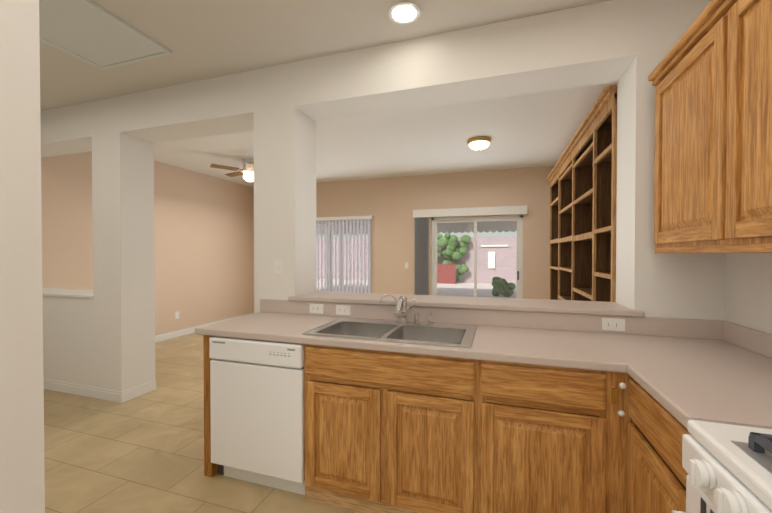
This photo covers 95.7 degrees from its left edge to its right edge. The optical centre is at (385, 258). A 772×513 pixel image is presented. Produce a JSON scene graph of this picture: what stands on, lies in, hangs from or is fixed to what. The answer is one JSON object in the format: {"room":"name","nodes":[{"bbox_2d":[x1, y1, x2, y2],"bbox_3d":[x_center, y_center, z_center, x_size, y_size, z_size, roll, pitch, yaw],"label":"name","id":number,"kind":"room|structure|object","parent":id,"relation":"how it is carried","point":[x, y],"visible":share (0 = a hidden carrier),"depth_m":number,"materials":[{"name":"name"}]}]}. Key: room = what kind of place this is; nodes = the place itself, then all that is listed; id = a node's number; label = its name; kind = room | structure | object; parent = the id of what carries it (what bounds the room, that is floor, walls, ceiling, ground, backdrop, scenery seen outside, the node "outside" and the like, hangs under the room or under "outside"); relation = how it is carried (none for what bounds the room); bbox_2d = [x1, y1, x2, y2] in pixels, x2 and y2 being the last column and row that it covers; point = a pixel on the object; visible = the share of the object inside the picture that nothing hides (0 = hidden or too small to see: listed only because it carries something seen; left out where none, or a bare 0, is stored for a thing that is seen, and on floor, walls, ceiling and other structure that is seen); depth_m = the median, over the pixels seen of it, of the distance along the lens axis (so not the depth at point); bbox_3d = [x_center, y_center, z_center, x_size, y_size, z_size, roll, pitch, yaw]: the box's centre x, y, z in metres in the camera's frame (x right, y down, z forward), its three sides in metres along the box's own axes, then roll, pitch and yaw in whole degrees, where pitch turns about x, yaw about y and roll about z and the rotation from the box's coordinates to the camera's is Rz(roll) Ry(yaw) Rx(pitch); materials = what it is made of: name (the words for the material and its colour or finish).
{"room":"kitchen","nodes":[
{"label":"kitchen","id":0,"kind":"room"},
{"bbox_2d":[0,0,44,512],"bbox_3d":[-1.233,-0.033,-0.494,0.120,2.810,2.700,0,1,18],"label":"wall","id":1,"kind":"structure","parent":0,"point":[22,479],"depth_m":0.74,"materials":[{"name":"white paint"}]},
{"bbox_2d":[41,151,252,335],"bbox_3d":[-3.476,-0.108,5.867,0.100,2.810,3.770,0,1,18],"label":"wall","id":2,"kind":"structure","parent":0,"point":[203,238],"depth_m":5.79,"materials":[{"name":"beige paint"}]},
{"bbox_2d":[155,313,252,341],"bbox_3d":[-3.438,1.248,5.819,0.013,0.100,3.670,0,1,18],"label":"baseboard","id":3,"kind":"structure","parent":2,"relation":"attached to","point":[170,335],"depth_m":5.83,"materials":[{"name":"white wood"}]},
{"bbox_2d":[44,332,358,512],"bbox_3d":[-1.236,1.386,2.571,6.400,0.100,8.700,0,1,18],"label":"floor","id":4,"kind":"structure","parent":0,"point":[143,453],"depth_m":2.37,"materials":[{"name":"tile"}]},
{"bbox_2d":[209,336,304,494],"bbox_3d":[-0.669,0.905,2.303,0.634,0.868,0.631,0,1,18],"label":"dishwasher","id":5,"kind":"object","parent":4,"relation":"on","point":[257,407],"visible":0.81,"depth_m":2.00,"materials":[{"name":"white"}]},
{"bbox_2d":[203,335,354,501],"bbox_3d":[-0.676,0.901,2.324,0.738,0.874,0.608,0,1,18],"label":"base cabinet","id":6,"kind":"object","parent":4,"relation":"on","point":[329,372],"depth_m":1.88,"materials":[{"name":"brown wood"}]},
{"bbox_2d":[546,85,616,301],"bbox_3d":[2.128,0.083,3.666,0.471,2.480,2.996,0,1,18],"label":"bookcase","id":7,"kind":"object","parent":4,"relation":"on","point":[582,178],"visible":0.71,"depth_m":3.29,"materials":[{"name":"brown wood"}]},
{"bbox_2d":[611,375,690,512],"bbox_3d":[1.196,0.915,1.139,0.686,0.874,0.540,0,1,18],"label":"base cabinet","id":8,"kind":"object","parent":4,"relation":"on","point":[648,475],"depth_m":1.30,"materials":[{"name":"brown wood"}]},
{"bbox_2d":[195,295,771,428],"bbox_3d":[0.234,0.417,1.754,2.904,0.346,1.126,0,1,18],"label":"countertop","id":9,"kind":"structure","parent":8,"relation":"on","point":[682,371],"depth_m":1.78,"materials":[{"name":"laminate"}]},
{"bbox_2d":[310,304,322,313],"bbox_3d":[-0.510,0.370,2.561,0.114,0.070,0.006,0,1,18],"label":"outlet","id":10,"kind":"object","parent":9,"relation":"attached to","point":[316,308],"visible":1,"depth_m":2.56,"materials":[{"name":"white plastic"}]},
{"bbox_2d":[336,305,350,314],"bbox_3d":[-0.306,0.370,2.494,0.114,0.070,0.006,0,1,18],"label":"outlet","id":11,"kind":"object","parent":9,"relation":"attached to","point":[343,309],"visible":1,"depth_m":2.49,"materials":[{"name":"white plastic"}]},
{"bbox_2d":[302,318,476,347],"bbox_3d":[0.045,0.502,2.052,0.920,0.170,0.500,0,1,18],"label":"sink","id":12,"kind":"object","parent":9,"relation":"in","point":[402,331],"depth_m":2.14,"materials":[{"name":"silver metal"}]},
{"bbox_2d":[379,295,432,325],"bbox_3d":[0.108,0.329,2.177,0.350,0.179,0.216,0,1,18],"label":"faucet","id":13,"kind":"object","parent":9,"relation":"on","point":[401,306],"depth_m":2.22,"materials":[{"name":"silver metal"}]},
{"bbox_2d":[602,318,624,330],"bbox_3d":[1.290,0.377,1.979,0.114,0.070,0.006,0,1,18],"label":"outlet","id":14,"kind":"object","parent":9,"relation":"attached to","point":[610,324],"visible":1,"depth_m":1.98,"materials":[{"name":"white plastic"}]},
{"bbox_2d":[671,420,771,512],"bbox_3d":[0.986,0.832,0.517,0.705,1.055,0.760,0,1,18],"label":"range","id":15,"kind":"object","parent":4,"relation":"on","point":[727,468],"visible":1,"depth_m":0.81,"materials":[{"name":"white metal"}]},
{"bbox_2d":[40,0,616,186],"bbox_3d":[-1.236,-1.524,2.537,6.400,0.100,8.700,0,1,18],"label":"ceiling","id":16,"kind":"structure","parent":0,"point":[203,39],"depth_m":2.92,"materials":[{"name":"beige paint"}]},
{"bbox_2d":[39,0,171,69],"bbox_3d":[-1.958,-1.459,2.256,0.700,0.021,0.700,0,1,18],"label":"attic hatch","id":17,"kind":"object","parent":16,"relation":"in","point":[93,33],"visible":0.92,"depth_m":2.29,"materials":[{"name":"white paint"}]},
{"bbox_2d":[210,159,253,181],"bbox_3d":[-2.100,-1.346,5.423,1.097,0.325,1.068,0,1,18],"label":"ceiling fan","id":18,"kind":"object","parent":16,"relation":"hanging from","point":[247,172],"visible":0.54,"depth_m":5.30,"materials":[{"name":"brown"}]},
{"bbox_2d":[388,2,419,23],"bbox_3d":[0.109,-1.461,2.082,0.190,0.014,0.190,0,1,18],"label":"recessed light","id":19,"kind":"object","parent":16,"relation":"in","point":[404,13],"visible":0.98,"depth_m":2.07,"materials":[{"name":"white"}]},
{"bbox_2d":[467,136,491,150],"bbox_3d":[1.178,-1.438,4.417,0.300,0.154,0.300,0,1,18],"label":"flush ceiling light","id":20,"kind":"object","parent":16,"relation":"attached to","point":[478,143],"visible":1,"depth_m":4.33,"materials":[{"name":"white glass"}]},
{"bbox_2d":[40,0,725,391],"bbox_3d":[-1.109,-0.074,2.949,6.200,2.810,0.330,0,1,18],"label":"wall","id":21,"kind":"structure","parent":0,"point":[104,336],"depth_m":2.65,"materials":[{"name":"white paint"}]},
{"bbox_2d":[42,288,93,297],"bbox_3d":[-3.392,0.360,3.692,1.400,0.025,0.370,0,1,18],"label":"cap","id":22,"kind":"object","parent":21,"relation":"on","point":[82,293],"visible":0.6,"depth_m":3.56,"materials":[{"name":"white"}]},
{"bbox_2d":[43,378,122,402],"bbox_3d":[-3.268,1.275,3.482,1.773,0.100,0.013,0,1,18],"label":"baseboard","id":23,"kind":"structure","parent":21,"relation":"attached to","point":[88,391],"depth_m":3.36,"materials":[{"name":"white"}]},
{"bbox_2d":[122,379,156,401],"bbox_3d":[-2.377,1.276,3.375,0.013,0.100,0.330,0,1,18],"label":"baseboard","id":24,"kind":"structure","parent":21,"relation":"attached to","point":[137,391],"depth_m":3.36,"materials":[{"name":"white wood"}]},
{"bbox_2d":[274,260,281,274],"bbox_3d":[-0.830,0.067,2.681,0.070,0.114,0.012,0,1,18],"label":"light switch","id":25,"kind":"object","parent":21,"relation":"attached to","point":[277,266],"visible":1,"depth_m":2.68,"materials":[{"name":"white plastic"}]},
{"bbox_2d":[288,291,644,316],"bbox_3d":[0.406,0.303,2.464,2.277,0.033,0.400,0,1,18],"label":"sill ledge","id":26,"kind":"object","parent":21,"relation":"on","point":[557,306],"visible":0.81,"depth_m":2.29,"materials":[{"name":"laminate"}]},
{"bbox_2d":[253,166,553,312],"bbox_3d":[0.086,-0.117,6.646,6.400,2.810,0.100,0,1,18],"label":"wall","id":27,"kind":"structure","parent":0,"point":[391,204],"depth_m":6.39,"materials":[{"name":"beige paint"}]},
{"bbox_2d":[316,220,370,292],"bbox_3d":[-0.885,0.044,6.961,1.274,1.574,0.060,0,1,18],"label":"window","id":28,"kind":"structure","parent":27,"relation":"in","point":[348,252],"depth_m":6.94,"materials":[{"name":"white metal"}]},
{"bbox_2d":[318,219,369,292],"bbox_3d":[-0.914,0.069,6.871,1.309,1.633,0.061,0,1,18],"label":"window blinds","id":29,"kind":"object","parent":28,"relation":"attached to","point":[361,238],"visible":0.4,"depth_m":6.83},
{"bbox_2d":[316,215,373,220],"bbox_3d":[-0.913,-0.782,6.865,1.400,0.065,0.078,0,1,18],"label":"window valance","id":30,"kind":"object","parent":27,"relation":"attached to","point":[343,218],"visible":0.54,"depth_m":6.78,"materials":[{"name":"white"}]},
{"bbox_2d":[414,217,428,294],"bbox_3d":[0.652,0.262,6.363,0.254,1.998,0.082,0,1,18],"label":"door blinds","id":31,"kind":"object","parent":27,"relation":"attached to","point":[421,256],"visible":0.62,"depth_m":6.34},
{"bbox_2d":[413,205,527,217],"bbox_3d":[1.425,-0.806,6.099,1.940,0.140,0.098,0,1,18],"label":"valance","id":32,"kind":"object","parent":27,"relation":"attached to","point":[482,211],"visible":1,"depth_m":6.03,"materials":[{"name":"white"}]},
{"bbox_2d":[431,215,522,298],"bbox_3d":[1.578,0.280,6.162,1.554,2.027,0.072,0,1,18],"label":"sliding glass door","id":33,"kind":"structure","parent":27,"relation":"in","point":[518,219],"depth_m":6.13,"materials":[{"name":"clear glass"}]},
{"bbox_2d":[725,253,771,333],"bbox_3d":[1.182,-0.037,-0.208,0.100,2.810,4.930,0,1,18],"label":"wall","id":34,"kind":"structure","parent":0,"point":[748,294],"depth_m":1.67,"materials":[{"name":"white paint"}]},
{"bbox_2d":[648,0,771,252],"bbox_3d":[1.391,-0.494,1.228,0.382,0.950,1.240,0,1,18],"label":"upper cabinet","id":35,"kind":"object","parent":34,"relation":"attached to","point":[710,76],"visible":1,"depth_m":1.31,"materials":[{"name":"brown wood"}]},
{"label":"outside","id":36,"kind":"structure","parent":0,"visible":0},
{"bbox_2d":[317,279,516,297],"bbox_3d":[1.995,1.254,15.503,24.000,0.100,17.900,0,1,18],"label":"ground","id":37,"kind":"structure","parent":36,"point":[467,288],"depth_m":13.70,"materials":[{"name":"grey concrete"}]},
{"bbox_2d":[316,236,516,283],"bbox_3d":[2.625,0.071,17.440,24.000,2.220,0.200,0,1,18],"label":"wall","id":38,"kind":"structure","parent":37,"relation":"on","point":[501,240],"depth_m":16.75,"materials":[{"name":"pink paint"}]},
{"bbox_2d":[481,245,507,267],"bbox_3d":[5.105,-0.078,16.493,1.200,1.100,0.065,0,1,18],"label":"window","id":39,"kind":"structure","parent":38,"relation":"attached to","point":[491,264],"depth_m":16.49,"materials":[{"name":"white"}]},
{"bbox_2d":[316,221,516,290],"bbox_3d":[1.042,0.007,9.283,12.000,2.540,5.495,0,1,18],"label":"roof","id":40,"kind":"structure","parent":37,"relation":"on","point":[468,225],"depth_m":11.61,"materials":[{"name":"white"}]},
{"bbox_2d":[437,264,455,283],"bbox_3d":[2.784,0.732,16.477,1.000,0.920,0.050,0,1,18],"label":"planter","id":41,"kind":"object","parent":37,"relation":"on","point":[450,268],"depth_m":16.43,"materials":[{"name":"red"}]},
{"bbox_2d":[437,233,456,263],"bbox_3d":[2.727,-0.022,16.975,1.424,2.417,0.539,0,1,18],"label":"bush","id":42,"kind":"object","parent":37,"relation":"on","point":[442,238],"depth_m":16.82,"materials":[{"name":"green plant"}]},
{"bbox_2d":[444,235,470,282],"bbox_3d":[3.375,0.029,16.797,1.389,2.319,0.520,0,1,18],"label":"bush","id":43,"kind":"object","parent":37,"relation":"on","point":[463,249],"depth_m":16.65,"materials":[{"name":"green plant"}]},
{"bbox_2d":[491,277,515,296],"bbox_3d":[3.868,0.945,11.483,0.769,0.677,0.335,0,1,18],"label":"bush","id":44,"kind":"object","parent":37,"relation":"on","point":[505,284],"depth_m":11.40,"materials":[{"name":"green plant"}]}
]}

